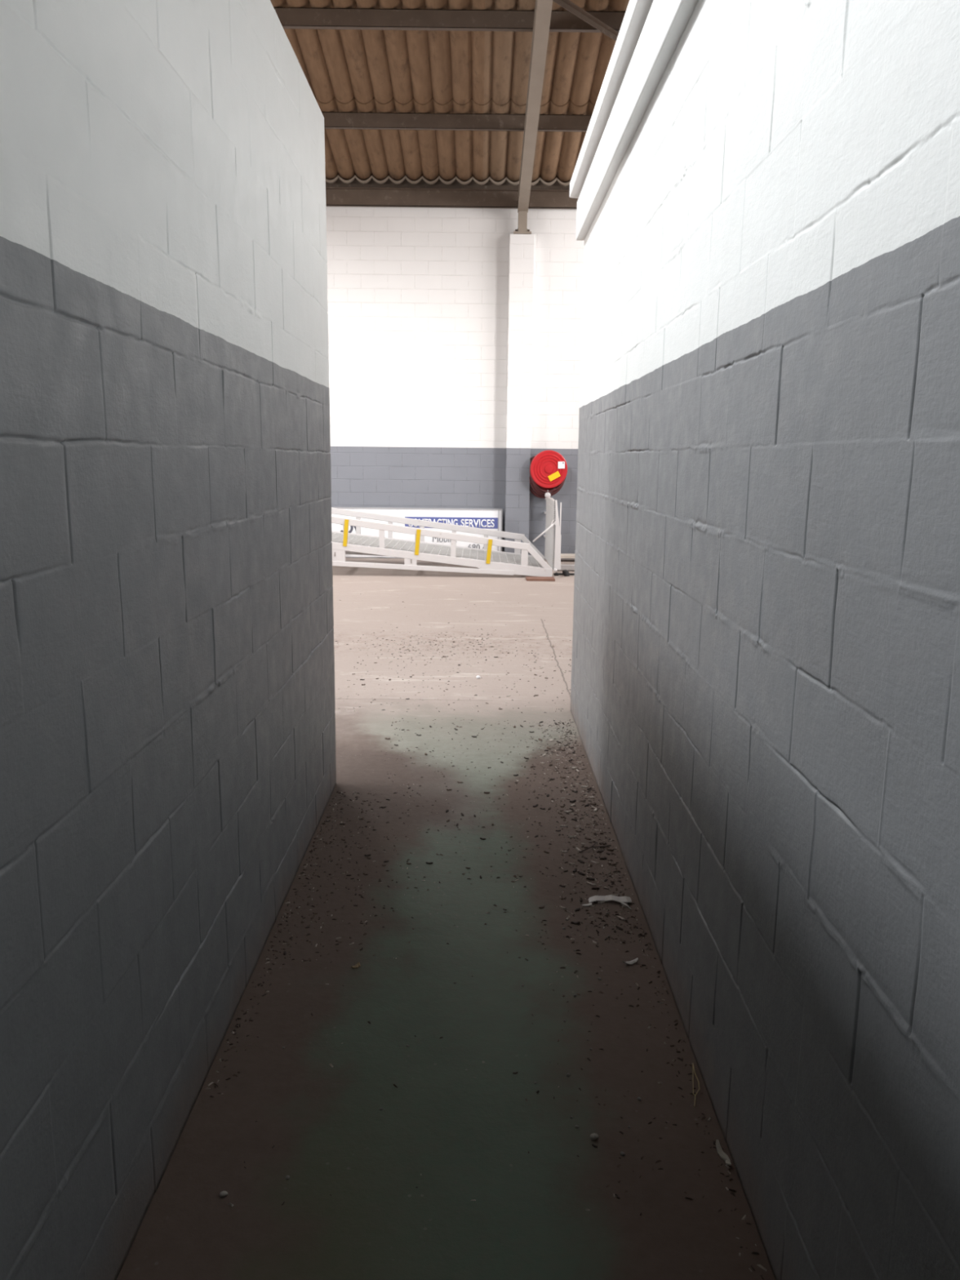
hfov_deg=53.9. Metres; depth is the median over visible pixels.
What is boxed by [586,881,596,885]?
wood splinter
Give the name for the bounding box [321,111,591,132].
purlin
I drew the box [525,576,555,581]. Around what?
wooden board
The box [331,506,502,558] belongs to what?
sign board
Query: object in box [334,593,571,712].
crumbs
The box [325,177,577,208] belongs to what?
beam
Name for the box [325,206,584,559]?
wall
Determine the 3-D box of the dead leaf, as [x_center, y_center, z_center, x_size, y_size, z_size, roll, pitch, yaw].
[-0.371,0.975,2.825,0.019,0.010,0.030,9,14,38]
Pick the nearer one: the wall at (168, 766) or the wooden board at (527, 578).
the wall at (168, 766)
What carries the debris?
on the floor
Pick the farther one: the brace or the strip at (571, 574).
the strip at (571, 574)
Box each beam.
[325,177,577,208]
[557,564,574,570]
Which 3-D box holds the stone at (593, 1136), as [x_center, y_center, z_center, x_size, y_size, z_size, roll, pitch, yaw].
[0.257,1.116,2.123,0.019,0.012,0.016,1,11,0]
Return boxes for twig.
[579,841,610,853]
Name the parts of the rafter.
plate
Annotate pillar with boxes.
[504,234,534,552]
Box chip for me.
[570,921,580,924]
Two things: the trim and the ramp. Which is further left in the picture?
the ramp
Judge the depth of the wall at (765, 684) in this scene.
1.69 m
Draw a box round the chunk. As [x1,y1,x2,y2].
[562,569,569,576]
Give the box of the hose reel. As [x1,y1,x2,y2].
[528,450,567,559]
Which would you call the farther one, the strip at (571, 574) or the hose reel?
the hose reel
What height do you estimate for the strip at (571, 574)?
0.020 m
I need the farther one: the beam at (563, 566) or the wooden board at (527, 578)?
the beam at (563, 566)
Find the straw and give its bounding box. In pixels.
[692,1062,699,1106]
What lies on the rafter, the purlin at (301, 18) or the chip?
the purlin at (301, 18)
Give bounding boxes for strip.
[553,573,574,575]
[582,894,631,910]
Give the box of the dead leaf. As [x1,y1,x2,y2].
[351,961,360,968]
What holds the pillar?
attached to the wall at (418, 297)
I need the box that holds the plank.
[560,553,574,558]
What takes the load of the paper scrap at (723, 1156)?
on the floor
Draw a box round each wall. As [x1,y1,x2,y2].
[0,0,336,1279]
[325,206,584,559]
[570,0,959,1279]
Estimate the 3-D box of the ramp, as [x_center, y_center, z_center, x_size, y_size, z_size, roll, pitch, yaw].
[-1.810,-1.516,12.794,5.720,1.105,1.660,1,11,0]
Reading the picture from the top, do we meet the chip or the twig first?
the twig
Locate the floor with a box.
[116,557,775,1279]
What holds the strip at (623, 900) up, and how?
on the floor
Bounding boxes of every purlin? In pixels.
[273,7,626,32]
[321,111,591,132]
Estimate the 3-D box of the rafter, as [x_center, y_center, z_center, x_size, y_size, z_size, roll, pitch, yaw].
[0.616,-5.971,6.677,0.250,2.974,13.370,1,11,0]
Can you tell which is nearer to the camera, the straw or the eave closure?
the straw
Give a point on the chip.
(572, 922)
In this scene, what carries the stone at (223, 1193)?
on the floor
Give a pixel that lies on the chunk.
(566, 573)
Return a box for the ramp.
[331,495,561,576]
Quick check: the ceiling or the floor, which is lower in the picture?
the floor
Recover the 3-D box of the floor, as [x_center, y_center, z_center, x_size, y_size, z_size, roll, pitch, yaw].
[-0.517,0.933,3.591,21.000,0.200,22.700,1,11,0]
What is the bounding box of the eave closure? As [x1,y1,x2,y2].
[325,174,570,186]
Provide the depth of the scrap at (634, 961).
2.86 m
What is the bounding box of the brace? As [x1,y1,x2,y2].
[552,0,618,41]
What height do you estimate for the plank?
0.100 m
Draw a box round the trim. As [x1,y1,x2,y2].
[569,0,698,240]
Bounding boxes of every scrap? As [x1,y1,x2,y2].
[622,957,638,964]
[715,1139,731,1165]
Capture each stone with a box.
[219,1191,227,1197]
[590,1133,598,1140]
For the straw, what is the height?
0.008 m
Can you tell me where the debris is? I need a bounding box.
[205,717,766,1279]
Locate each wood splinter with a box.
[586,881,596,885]
[616,915,625,919]
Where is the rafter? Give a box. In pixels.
[513,0,552,234]
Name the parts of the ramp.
post, post, rail, post, post, post, post, rail, guard rail, guard rail, post, post, post, post, stay rod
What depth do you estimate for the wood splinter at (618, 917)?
3.14 m
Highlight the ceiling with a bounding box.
[270,0,629,182]

